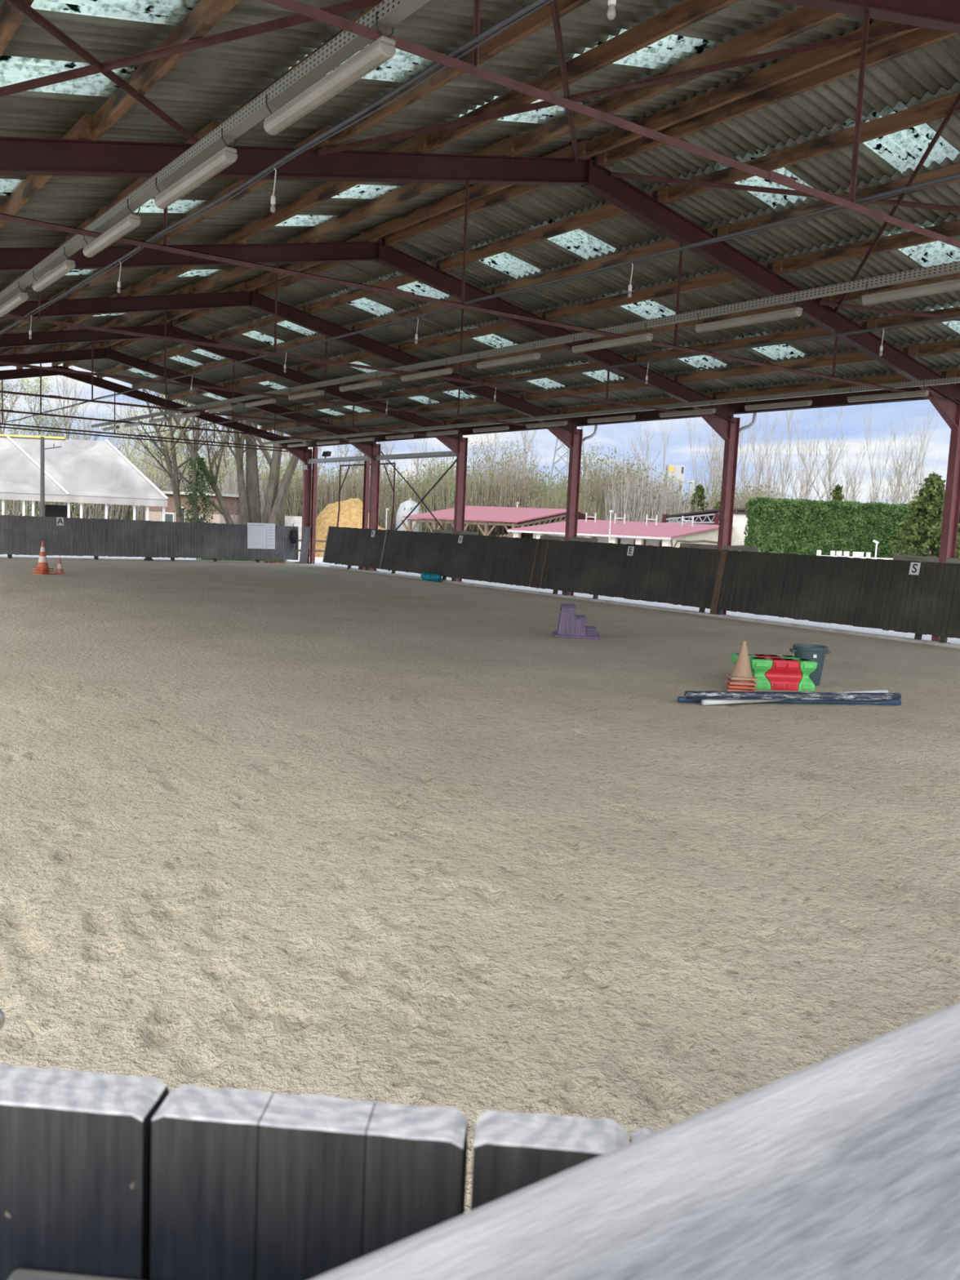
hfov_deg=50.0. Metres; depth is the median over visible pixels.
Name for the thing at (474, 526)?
bush
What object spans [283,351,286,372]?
pendant bulb
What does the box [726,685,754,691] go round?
traffic cone
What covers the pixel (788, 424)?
bare tree
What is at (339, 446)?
bare tree
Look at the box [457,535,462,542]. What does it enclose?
letter sign
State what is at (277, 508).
bare tree
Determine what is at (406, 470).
bush
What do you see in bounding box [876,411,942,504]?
bare tree
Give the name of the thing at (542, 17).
timber purlin
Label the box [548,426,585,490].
pylon
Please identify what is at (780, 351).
skylight
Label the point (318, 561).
ground
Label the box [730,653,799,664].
block
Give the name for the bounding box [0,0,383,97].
brace
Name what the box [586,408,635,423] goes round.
tube light
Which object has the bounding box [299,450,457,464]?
rail
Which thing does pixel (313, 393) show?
diffuser
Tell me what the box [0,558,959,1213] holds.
floor
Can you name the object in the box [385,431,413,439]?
tube light
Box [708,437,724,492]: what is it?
bare tree
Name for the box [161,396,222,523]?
tree
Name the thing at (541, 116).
skylight
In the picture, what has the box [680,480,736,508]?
bush
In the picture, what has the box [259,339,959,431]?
timber purlin
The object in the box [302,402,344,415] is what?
skylight
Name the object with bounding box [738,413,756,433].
downpipe
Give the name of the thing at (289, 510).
bush
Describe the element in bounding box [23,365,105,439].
bare tree
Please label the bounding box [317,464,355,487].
bush
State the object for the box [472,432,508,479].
bare tree
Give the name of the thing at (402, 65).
skylight
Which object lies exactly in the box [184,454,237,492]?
bush
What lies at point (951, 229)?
timber purlin
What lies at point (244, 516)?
bare tree
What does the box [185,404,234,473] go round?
bare tree
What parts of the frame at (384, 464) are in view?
post, post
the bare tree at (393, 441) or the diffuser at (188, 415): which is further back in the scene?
the bare tree at (393, 441)
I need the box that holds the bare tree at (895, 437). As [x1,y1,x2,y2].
[884,420,921,505]
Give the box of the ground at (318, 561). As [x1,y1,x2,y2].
[0,542,959,644]
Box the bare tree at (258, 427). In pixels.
[257,426,308,478]
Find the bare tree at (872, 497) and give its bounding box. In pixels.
[860,404,885,502]
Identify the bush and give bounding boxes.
[0,499,79,528]
[57,502,133,519]
[86,503,139,520]
[118,449,168,518]
[120,433,182,477]
[128,449,201,520]
[149,464,209,492]
[177,450,226,475]
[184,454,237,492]
[186,457,236,478]
[200,463,288,525]
[208,455,245,484]
[222,457,302,525]
[257,451,302,479]
[257,464,318,523]
[280,462,349,524]
[284,462,333,488]
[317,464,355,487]
[318,466,362,498]
[328,461,382,491]
[328,462,405,522]
[368,475,432,530]
[377,482,437,532]
[379,460,428,499]
[395,470,435,494]
[396,458,475,533]
[411,448,471,493]
[417,458,509,535]
[435,456,481,495]
[466,450,511,486]
[472,451,551,537]
[486,444,550,495]
[509,473,567,527]
[520,466,579,505]
[521,479,608,538]
[541,470,589,497]
[545,481,608,516]
[547,461,605,499]
[579,447,656,501]
[579,456,658,519]
[648,488,716,522]
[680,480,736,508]
[683,488,742,512]
[702,484,779,510]
[715,480,776,506]
[734,478,793,505]
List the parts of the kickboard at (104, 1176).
rail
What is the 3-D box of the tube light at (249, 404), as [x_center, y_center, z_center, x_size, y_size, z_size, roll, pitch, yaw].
[-5.600,-6.126,26.254,0.129,0.285,1.720,-2,8,-36]
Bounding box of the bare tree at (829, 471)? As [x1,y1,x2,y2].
[805,406,850,502]
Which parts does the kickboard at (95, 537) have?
leg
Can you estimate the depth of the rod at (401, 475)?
38.41 m
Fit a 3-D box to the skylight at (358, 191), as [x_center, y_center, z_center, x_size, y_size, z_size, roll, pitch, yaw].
[-2.029,-7.009,16.054,1.531,0.364,0.885,-2,8,-36]
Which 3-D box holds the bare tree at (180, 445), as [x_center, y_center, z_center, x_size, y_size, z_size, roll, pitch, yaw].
[-30.096,-19.398,101.140,9.227,19.273,9.001,3,6,4]
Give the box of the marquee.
[0,434,168,541]
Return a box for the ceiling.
[0,0,959,435]
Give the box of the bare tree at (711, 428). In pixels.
[708,427,724,488]
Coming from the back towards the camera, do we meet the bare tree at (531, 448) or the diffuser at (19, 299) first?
the bare tree at (531, 448)
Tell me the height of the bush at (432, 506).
7.798 m
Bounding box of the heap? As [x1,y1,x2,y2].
[309,497,386,557]
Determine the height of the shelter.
4.020 m
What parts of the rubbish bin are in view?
handle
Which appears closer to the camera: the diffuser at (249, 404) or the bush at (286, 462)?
the diffuser at (249, 404)
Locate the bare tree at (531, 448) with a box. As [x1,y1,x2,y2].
[531,448,562,489]
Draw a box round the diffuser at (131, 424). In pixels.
[124,422,142,427]
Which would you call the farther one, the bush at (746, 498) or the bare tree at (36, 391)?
the bare tree at (36, 391)
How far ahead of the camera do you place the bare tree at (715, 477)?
102.12 m
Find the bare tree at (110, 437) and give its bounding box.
[100,407,146,460]
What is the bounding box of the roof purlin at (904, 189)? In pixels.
[5,173,959,422]
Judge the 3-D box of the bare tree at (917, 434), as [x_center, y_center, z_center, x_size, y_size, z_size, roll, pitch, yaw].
[51.677,-18.822,120.338,3.683,21.053,3.984,-2,8,-32]
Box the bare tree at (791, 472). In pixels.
[768,427,811,498]
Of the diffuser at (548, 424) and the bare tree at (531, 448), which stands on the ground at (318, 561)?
the bare tree at (531, 448)
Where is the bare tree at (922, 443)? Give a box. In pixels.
[915,406,942,488]
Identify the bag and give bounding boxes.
[289,523,297,551]
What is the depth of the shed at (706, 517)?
68.97 m
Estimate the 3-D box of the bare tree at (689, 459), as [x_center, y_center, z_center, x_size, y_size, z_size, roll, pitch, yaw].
[23.616,-14.511,113.644,4.173,11.311,2.387,2,6,-5]
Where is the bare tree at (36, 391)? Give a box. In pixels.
[13,364,88,439]
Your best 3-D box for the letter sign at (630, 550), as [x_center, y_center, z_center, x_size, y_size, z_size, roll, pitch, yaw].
[4.198,-2.480,28.705,0.051,0.258,0.224,-2,8,-36]
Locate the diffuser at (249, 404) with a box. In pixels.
[244,400,275,407]
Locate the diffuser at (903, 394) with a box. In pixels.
[847,391,928,402]
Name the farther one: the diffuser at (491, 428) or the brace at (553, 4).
the diffuser at (491, 428)
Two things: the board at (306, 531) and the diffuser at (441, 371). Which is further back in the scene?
the board at (306, 531)
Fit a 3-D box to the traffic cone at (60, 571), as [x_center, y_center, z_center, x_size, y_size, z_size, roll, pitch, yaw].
[-12.614,-2.226,30.913,0.267,0.508,0.267,8,9,42]
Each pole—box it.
[677,696,901,705]
[684,690,901,700]
[701,689,888,705]
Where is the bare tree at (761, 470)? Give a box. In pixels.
[739,411,784,497]
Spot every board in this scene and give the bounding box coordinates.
[247,522,275,549]
[299,526,311,564]
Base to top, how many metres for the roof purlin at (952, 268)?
0.095 m
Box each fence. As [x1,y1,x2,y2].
[297,539,325,551]
[816,550,893,559]
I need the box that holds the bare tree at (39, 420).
[28,404,72,436]
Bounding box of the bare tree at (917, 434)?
[906,402,937,501]
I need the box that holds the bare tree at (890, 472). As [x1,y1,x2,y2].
[872,435,912,503]
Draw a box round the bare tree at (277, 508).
[267,440,305,525]
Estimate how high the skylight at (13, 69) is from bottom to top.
0.364 m
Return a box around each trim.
[0,556,299,563]
[328,565,959,648]
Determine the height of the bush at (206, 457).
8.678 m
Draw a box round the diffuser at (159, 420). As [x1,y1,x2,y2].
[148,417,169,423]
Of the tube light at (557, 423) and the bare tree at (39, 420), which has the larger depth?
the bare tree at (39, 420)
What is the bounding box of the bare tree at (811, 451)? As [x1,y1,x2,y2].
[783,408,842,501]
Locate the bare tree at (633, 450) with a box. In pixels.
[606,449,644,481]
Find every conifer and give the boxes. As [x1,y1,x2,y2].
[688,483,708,511]
[712,501,720,509]
[829,483,844,501]
[884,471,959,558]
[935,511,959,558]
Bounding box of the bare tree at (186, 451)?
[150,390,218,475]
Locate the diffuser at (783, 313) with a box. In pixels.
[695,309,802,333]
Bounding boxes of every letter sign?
[56,517,63,525]
[370,530,375,537]
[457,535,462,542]
[626,546,634,555]
[908,562,920,574]
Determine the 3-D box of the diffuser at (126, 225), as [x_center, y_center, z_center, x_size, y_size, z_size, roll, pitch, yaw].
[-3.894,-4.221,10.840,0.123,0.080,1.696,-2,8,-36]
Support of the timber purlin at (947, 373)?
on the frame at (569, 434)
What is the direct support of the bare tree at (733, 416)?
on the ground at (318, 561)
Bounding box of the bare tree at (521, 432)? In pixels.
[500,429,548,482]
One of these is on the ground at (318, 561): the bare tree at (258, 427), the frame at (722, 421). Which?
the bare tree at (258, 427)
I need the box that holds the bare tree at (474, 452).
[466,435,499,475]
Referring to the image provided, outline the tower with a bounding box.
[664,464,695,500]
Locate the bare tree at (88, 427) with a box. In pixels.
[73,386,113,440]
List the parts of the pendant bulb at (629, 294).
bulb, cord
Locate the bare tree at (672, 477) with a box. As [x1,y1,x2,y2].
[665,477,692,497]
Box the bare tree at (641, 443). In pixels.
[619,421,673,490]
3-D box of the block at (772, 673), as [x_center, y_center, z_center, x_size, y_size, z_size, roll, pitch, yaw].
[4.099,0.463,14.059,0.900,0.410,0.314,2,6,-3]
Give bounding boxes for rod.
[362,459,456,568]
[380,451,444,529]
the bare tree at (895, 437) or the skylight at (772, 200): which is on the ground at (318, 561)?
the bare tree at (895, 437)
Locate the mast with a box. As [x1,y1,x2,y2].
[40,436,62,524]
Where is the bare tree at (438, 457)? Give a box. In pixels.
[427,457,455,476]
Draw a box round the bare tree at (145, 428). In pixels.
[126,400,199,471]
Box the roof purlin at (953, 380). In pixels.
[262,377,959,444]
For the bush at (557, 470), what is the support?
on the ground at (318, 561)
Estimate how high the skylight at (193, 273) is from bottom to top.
0.364 m
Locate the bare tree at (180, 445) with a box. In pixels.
[137,391,214,469]
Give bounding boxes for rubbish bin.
[789,644,830,685]
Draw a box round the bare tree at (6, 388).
[0,378,23,433]
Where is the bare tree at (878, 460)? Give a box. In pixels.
[862,417,898,502]
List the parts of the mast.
arm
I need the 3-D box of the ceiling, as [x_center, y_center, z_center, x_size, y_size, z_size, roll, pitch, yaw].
[-3.791,-7.129,22.224,21.501,2.285,43.004,-2,8,-36]
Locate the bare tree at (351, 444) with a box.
[351,444,385,472]
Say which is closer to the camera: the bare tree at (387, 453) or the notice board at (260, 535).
the notice board at (260, 535)
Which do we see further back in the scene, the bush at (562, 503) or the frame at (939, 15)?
the bush at (562, 503)
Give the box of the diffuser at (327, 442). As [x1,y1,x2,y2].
[316,440,339,444]
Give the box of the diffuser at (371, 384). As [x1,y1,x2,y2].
[339,381,382,391]
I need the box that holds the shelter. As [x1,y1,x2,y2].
[400,506,599,537]
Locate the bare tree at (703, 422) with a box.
[699,422,720,494]
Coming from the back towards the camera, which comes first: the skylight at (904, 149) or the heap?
the heap
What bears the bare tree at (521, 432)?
on the ground at (318, 561)
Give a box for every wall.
[284,515,302,556]
[310,1001,959,1279]
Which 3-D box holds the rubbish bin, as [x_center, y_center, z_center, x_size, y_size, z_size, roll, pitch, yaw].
[4.638,0.359,14.524,0.478,0.560,0.478,8,8,39]
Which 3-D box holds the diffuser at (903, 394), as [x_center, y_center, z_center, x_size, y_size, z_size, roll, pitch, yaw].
[7.908,-4.717,20.025,0.123,0.080,1.696,-2,8,-36]
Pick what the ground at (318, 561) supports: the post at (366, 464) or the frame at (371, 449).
the post at (366, 464)
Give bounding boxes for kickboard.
[0,515,146,559]
[0,1063,653,1279]
[144,520,297,562]
[322,525,386,570]
[377,528,535,586]
[527,535,728,614]
[717,545,959,643]
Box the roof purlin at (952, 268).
[91,261,959,427]
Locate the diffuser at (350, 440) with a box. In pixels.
[348,438,374,442]
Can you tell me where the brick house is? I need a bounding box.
[144,490,261,524]
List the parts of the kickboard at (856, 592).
leg, leg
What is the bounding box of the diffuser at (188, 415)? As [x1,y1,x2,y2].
[176,413,199,418]
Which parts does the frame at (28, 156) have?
apex plate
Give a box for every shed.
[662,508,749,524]
[717,511,747,551]
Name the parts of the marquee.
dark door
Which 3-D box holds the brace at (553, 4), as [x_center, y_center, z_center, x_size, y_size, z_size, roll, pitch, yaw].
[0.887,-5.798,10.739,0.060,1.133,7.831,3,6,6]
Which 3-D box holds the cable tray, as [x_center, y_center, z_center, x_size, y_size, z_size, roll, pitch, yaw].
[-10.588,-5.772,20.138,0.108,0.095,37.300,-2,8,-36]
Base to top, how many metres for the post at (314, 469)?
5.100 m
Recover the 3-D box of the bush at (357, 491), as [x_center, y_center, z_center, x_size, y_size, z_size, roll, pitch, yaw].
[-9.130,-11.017,83.893,6.533,8.026,6.990,-2,8,-33]
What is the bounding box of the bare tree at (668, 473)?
[653,473,675,493]
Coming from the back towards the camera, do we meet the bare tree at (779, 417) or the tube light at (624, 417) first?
the bare tree at (779, 417)
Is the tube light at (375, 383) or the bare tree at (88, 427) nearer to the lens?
the tube light at (375, 383)
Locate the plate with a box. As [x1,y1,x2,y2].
[300,464,306,469]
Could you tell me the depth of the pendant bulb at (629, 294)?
11.44 m
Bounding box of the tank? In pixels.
[395,497,422,532]
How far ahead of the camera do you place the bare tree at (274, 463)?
56.81 m
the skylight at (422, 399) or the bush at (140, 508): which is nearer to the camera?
the skylight at (422, 399)
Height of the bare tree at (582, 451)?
11.234 m
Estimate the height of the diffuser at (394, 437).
0.080 m
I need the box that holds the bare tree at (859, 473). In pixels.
[841,442,870,502]
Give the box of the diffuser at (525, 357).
[476,354,540,368]
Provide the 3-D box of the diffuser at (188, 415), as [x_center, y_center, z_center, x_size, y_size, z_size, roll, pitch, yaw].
[-8.644,-6.634,30.491,0.123,0.080,1.696,-2,8,-36]
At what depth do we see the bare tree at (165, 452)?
55.12 m
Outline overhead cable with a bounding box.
[138,315,959,434]
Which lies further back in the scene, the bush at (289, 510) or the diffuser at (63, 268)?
the bush at (289, 510)
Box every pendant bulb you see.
[28,315,31,339]
[116,261,121,293]
[270,167,276,213]
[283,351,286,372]
[414,317,418,343]
[606,0,616,20]
[627,262,633,297]
[644,363,648,383]
[879,328,884,355]
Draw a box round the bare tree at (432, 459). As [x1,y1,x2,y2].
[422,438,445,484]
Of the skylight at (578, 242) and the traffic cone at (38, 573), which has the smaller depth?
the skylight at (578, 242)
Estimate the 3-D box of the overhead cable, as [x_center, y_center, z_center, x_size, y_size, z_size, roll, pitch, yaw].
[-3.576,-6.184,27.107,0.080,0.065,34.301,-2,8,-36]
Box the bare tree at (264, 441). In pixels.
[222,426,285,475]
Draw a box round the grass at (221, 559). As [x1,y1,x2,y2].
[195,558,287,561]
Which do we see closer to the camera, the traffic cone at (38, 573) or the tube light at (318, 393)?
the tube light at (318, 393)
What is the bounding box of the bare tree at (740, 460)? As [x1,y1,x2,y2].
[735,418,756,495]
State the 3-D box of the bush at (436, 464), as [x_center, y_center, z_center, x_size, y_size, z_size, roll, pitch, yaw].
[-3.557,-13.378,98.947,7.018,9.924,6.680,2,6,-6]
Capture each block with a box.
[553,603,600,639]
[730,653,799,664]
[749,657,817,691]
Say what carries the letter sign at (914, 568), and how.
attached to the kickboard at (856, 592)
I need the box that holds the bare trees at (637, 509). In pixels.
[593,459,697,522]
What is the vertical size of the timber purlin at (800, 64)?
0.216 m
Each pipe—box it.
[0,0,553,334]
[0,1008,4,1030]
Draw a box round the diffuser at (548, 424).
[525,422,567,428]
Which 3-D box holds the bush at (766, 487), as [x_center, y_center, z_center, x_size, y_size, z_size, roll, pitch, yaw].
[27.318,-11.360,99.698,6.536,8.464,6.615,-2,8,-35]
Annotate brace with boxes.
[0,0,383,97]
[6,0,199,144]
[317,23,921,155]
[550,0,578,164]
[609,172,959,212]
[819,301,959,320]
[833,92,959,314]
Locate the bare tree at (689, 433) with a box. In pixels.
[681,417,709,488]
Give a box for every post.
[309,446,317,563]
[361,454,369,569]
[385,508,388,529]
[608,510,613,542]
[872,539,879,559]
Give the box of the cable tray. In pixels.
[0,0,431,306]
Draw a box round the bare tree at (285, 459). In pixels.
[281,434,291,469]
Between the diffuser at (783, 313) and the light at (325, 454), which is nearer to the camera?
the diffuser at (783, 313)
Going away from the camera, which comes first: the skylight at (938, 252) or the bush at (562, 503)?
the skylight at (938, 252)
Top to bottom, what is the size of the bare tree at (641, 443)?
16.609 m
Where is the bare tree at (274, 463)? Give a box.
[240,420,284,523]
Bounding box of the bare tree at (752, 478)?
[745,413,773,497]
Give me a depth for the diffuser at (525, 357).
17.73 m
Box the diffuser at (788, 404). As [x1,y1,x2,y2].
[744,401,812,410]
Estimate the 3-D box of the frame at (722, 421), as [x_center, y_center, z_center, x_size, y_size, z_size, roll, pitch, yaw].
[-2.099,-3.944,20.021,21.090,7.320,0.260,-2,8,-36]
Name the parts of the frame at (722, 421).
apex plate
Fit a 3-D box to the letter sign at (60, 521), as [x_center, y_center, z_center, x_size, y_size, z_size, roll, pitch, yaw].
[-16.127,-4.555,39.556,0.267,0.310,0.026,-2,8,-36]
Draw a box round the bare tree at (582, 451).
[580,450,607,475]
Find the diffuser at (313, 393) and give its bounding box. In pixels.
[288,391,324,399]
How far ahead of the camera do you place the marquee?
62.12 m
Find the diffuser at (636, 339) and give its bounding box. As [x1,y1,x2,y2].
[571,334,653,353]
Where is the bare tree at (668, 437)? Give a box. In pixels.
[657,419,681,506]
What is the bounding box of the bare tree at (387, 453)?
[377,440,403,482]
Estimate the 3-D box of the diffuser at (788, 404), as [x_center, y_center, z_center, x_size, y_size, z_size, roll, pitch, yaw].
[6.389,-5.022,22.138,0.123,0.080,1.696,-2,8,-36]
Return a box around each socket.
[117,280,120,287]
[271,195,275,204]
[608,0,616,5]
[627,284,631,291]
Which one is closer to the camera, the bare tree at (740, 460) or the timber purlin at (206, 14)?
the timber purlin at (206, 14)
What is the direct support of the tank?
on the ground at (318, 561)
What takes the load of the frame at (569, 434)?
on the floor
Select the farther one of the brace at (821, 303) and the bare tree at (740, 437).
the bare tree at (740, 437)
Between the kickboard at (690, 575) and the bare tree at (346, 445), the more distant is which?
the bare tree at (346, 445)
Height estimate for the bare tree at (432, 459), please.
13.278 m
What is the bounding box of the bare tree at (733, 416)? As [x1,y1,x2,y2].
[697,416,754,502]
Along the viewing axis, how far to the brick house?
77.12 m
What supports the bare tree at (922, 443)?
on the ground at (318, 561)
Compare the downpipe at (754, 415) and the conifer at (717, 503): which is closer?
the downpipe at (754, 415)
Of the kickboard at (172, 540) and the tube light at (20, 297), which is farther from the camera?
the kickboard at (172, 540)
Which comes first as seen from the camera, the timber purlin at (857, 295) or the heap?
the timber purlin at (857, 295)
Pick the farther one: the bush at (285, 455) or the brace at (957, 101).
the bush at (285, 455)
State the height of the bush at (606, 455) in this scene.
10.310 m
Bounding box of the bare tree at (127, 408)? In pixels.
[94,384,156,465]
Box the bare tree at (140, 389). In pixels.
[133,389,213,462]
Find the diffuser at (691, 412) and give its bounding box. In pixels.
[659,409,715,417]
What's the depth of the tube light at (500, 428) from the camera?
30.48 m
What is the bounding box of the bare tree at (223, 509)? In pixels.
[140,388,240,524]
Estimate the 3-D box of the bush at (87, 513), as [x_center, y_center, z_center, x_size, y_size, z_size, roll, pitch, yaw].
[-31.438,-11.356,82.307,7.948,7.039,8.091,2,6,-3]
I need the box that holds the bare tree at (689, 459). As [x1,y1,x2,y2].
[684,458,711,498]
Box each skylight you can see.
[0,55,137,97]
[0,178,24,195]
[31,0,200,26]
[44,268,101,275]
[93,312,126,315]
[115,364,158,377]
[133,199,206,213]
[155,349,203,366]
[161,269,224,276]
[177,342,225,359]
[188,388,226,400]
[228,324,284,345]
[243,374,287,389]
[261,314,316,335]
[275,214,337,226]
[288,40,446,82]
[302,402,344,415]
[327,398,370,413]
[328,288,395,315]
[328,354,376,373]
[332,184,400,199]
[377,271,448,299]
[390,388,439,404]
[426,382,477,399]
[453,324,517,348]
[459,94,584,124]
[460,240,541,278]
[507,368,564,389]
[527,216,616,259]
[562,360,623,382]
[573,28,716,70]
[601,288,675,319]
[658,343,727,369]
[710,148,813,208]
[731,331,804,359]
[835,101,959,173]
[874,219,959,267]
[920,300,959,333]
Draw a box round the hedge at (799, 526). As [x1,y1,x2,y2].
[743,496,921,559]
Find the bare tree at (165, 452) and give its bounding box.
[109,388,213,522]
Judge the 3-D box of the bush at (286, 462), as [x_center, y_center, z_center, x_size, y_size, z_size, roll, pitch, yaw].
[-16.119,-12.855,95.534,6.756,8.491,6.513,0,7,-22]
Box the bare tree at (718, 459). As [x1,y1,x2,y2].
[705,458,742,502]
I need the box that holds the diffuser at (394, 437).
[385,435,413,439]
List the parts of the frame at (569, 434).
apex plate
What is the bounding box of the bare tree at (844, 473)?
[827,436,871,501]
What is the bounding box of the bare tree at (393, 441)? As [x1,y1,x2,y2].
[349,440,394,480]
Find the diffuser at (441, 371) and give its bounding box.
[400,368,453,382]
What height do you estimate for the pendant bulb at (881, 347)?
0.377 m
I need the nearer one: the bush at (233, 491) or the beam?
the beam
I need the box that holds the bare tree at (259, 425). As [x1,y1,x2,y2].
[199,425,259,473]
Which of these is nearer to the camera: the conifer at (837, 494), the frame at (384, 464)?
the frame at (384, 464)
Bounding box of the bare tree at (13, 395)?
[0,380,42,435]
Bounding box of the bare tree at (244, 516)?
[206,410,257,524]
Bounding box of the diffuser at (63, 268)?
[31,262,75,291]
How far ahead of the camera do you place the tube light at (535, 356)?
17.69 m
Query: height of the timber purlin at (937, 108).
0.215 m
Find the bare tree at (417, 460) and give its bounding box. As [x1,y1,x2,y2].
[402,438,428,487]
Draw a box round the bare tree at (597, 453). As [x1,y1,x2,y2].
[563,439,608,482]
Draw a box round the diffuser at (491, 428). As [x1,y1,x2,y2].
[472,426,509,432]
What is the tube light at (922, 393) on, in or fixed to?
attached to the roof purlin at (953, 380)
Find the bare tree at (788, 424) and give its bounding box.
[764,410,800,498]
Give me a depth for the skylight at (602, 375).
26.04 m
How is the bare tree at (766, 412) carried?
on the ground at (318, 561)
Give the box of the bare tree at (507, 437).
[492,437,532,474]
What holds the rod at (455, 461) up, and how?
attached to the post at (366, 464)
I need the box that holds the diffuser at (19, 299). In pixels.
[0,293,28,317]
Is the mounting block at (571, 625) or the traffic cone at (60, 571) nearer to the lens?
the mounting block at (571, 625)
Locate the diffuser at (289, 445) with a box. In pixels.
[287,444,308,447]
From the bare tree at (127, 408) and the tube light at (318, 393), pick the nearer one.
the tube light at (318, 393)
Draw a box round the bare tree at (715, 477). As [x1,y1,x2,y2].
[700,431,740,504]
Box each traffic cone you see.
[31,541,53,569]
[31,568,53,572]
[31,572,53,574]
[53,557,66,574]
[725,640,758,680]
[725,678,756,685]
[725,682,755,689]
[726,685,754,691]
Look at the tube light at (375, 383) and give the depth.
21.90 m
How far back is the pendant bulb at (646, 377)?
18.04 m
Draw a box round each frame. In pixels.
[0,136,959,643]
[0,240,740,615]
[0,290,582,595]
[0,324,467,582]
[0,347,380,571]
[0,365,311,564]
[261,0,959,248]
[335,462,395,571]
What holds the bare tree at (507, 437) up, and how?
on the ground at (318, 561)
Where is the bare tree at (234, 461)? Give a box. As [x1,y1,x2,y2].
[195,414,258,472]
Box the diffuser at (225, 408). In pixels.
[208,406,235,413]
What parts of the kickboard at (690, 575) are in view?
leg, leg, leg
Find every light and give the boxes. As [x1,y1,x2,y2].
[0,281,28,317]
[31,246,75,291]
[82,199,141,257]
[102,423,119,431]
[124,417,142,427]
[148,413,169,423]
[154,128,237,208]
[176,408,199,418]
[208,400,235,413]
[244,392,275,407]
[263,11,395,134]
[287,440,308,447]
[288,386,324,399]
[316,438,339,444]
[321,451,331,457]
[339,373,382,391]
[348,435,374,442]
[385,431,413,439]
[400,360,453,382]
[426,427,458,435]
[472,423,509,432]
[476,343,540,368]
[525,415,567,428]
[571,322,653,353]
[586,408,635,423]
[659,401,715,417]
[695,295,802,333]
[744,392,812,410]
[847,382,928,402]
[862,278,959,305]
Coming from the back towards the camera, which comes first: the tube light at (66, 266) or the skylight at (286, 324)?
the skylight at (286, 324)
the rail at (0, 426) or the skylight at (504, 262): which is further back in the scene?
the rail at (0, 426)
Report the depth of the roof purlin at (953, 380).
24.23 m
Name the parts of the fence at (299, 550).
rail, rail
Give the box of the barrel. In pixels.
[420,572,441,582]
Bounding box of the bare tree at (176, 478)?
[93,390,223,521]
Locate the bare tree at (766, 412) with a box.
[752,412,783,495]
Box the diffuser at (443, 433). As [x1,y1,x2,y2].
[426,431,458,435]
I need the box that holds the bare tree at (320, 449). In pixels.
[297,446,324,479]
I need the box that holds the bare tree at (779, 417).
[761,417,787,498]
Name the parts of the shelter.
post, post, post, post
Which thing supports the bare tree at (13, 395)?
on the ground at (318, 561)
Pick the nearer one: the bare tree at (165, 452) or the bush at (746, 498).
the bare tree at (165, 452)
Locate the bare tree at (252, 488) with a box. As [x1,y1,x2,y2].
[240,420,261,523]
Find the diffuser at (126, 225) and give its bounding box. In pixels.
[82,217,141,257]
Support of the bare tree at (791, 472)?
on the ground at (318, 561)
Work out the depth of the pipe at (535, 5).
7.92 m
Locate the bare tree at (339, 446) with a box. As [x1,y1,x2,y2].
[318,444,356,482]
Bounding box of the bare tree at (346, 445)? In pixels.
[333,444,364,479]
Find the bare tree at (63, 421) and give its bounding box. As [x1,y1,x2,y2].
[35,405,90,439]
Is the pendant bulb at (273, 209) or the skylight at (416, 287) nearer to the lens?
the pendant bulb at (273, 209)
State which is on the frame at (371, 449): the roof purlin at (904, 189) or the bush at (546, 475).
the roof purlin at (904, 189)
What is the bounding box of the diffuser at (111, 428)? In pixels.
[102,426,119,431]
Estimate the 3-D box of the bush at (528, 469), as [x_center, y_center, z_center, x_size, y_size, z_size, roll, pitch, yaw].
[3.401,-12.531,93.194,6.328,10.148,6.407,1,7,-17]
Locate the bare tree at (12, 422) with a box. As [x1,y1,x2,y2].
[0,379,49,435]
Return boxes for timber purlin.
[0,0,34,56]
[0,0,239,228]
[0,0,590,333]
[0,0,740,355]
[0,5,376,292]
[16,6,844,369]
[51,20,922,366]
[62,26,959,368]
[96,91,959,378]
[131,163,959,390]
[166,220,959,400]
[198,272,959,411]
[229,306,959,421]
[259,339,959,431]
[288,368,959,439]
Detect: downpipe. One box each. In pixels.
[582,425,597,443]
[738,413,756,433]
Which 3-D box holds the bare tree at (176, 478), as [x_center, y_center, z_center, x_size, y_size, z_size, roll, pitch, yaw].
[-17.260,-11.274,59.660,8.600,13.035,6.526,-2,8,-36]
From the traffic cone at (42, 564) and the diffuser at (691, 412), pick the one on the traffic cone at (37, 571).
the traffic cone at (42, 564)
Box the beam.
[305,382,959,447]
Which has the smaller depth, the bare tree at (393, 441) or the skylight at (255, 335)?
the skylight at (255, 335)
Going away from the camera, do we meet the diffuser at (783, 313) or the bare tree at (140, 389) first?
the diffuser at (783, 313)
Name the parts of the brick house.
pane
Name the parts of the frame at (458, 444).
apex plate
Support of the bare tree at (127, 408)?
on the ground at (318, 561)
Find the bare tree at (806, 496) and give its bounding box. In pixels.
[791,412,816,499]
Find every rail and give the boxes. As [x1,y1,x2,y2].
[0,426,288,452]
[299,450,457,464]
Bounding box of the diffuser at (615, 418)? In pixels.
[586,416,635,423]
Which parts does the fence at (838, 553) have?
post, post, post, post, post, rail, post, post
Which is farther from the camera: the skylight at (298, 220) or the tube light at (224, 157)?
the skylight at (298, 220)
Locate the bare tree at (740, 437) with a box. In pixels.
[735,413,759,502]
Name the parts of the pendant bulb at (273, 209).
bulb, cord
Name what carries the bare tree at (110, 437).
on the ground at (318, 561)

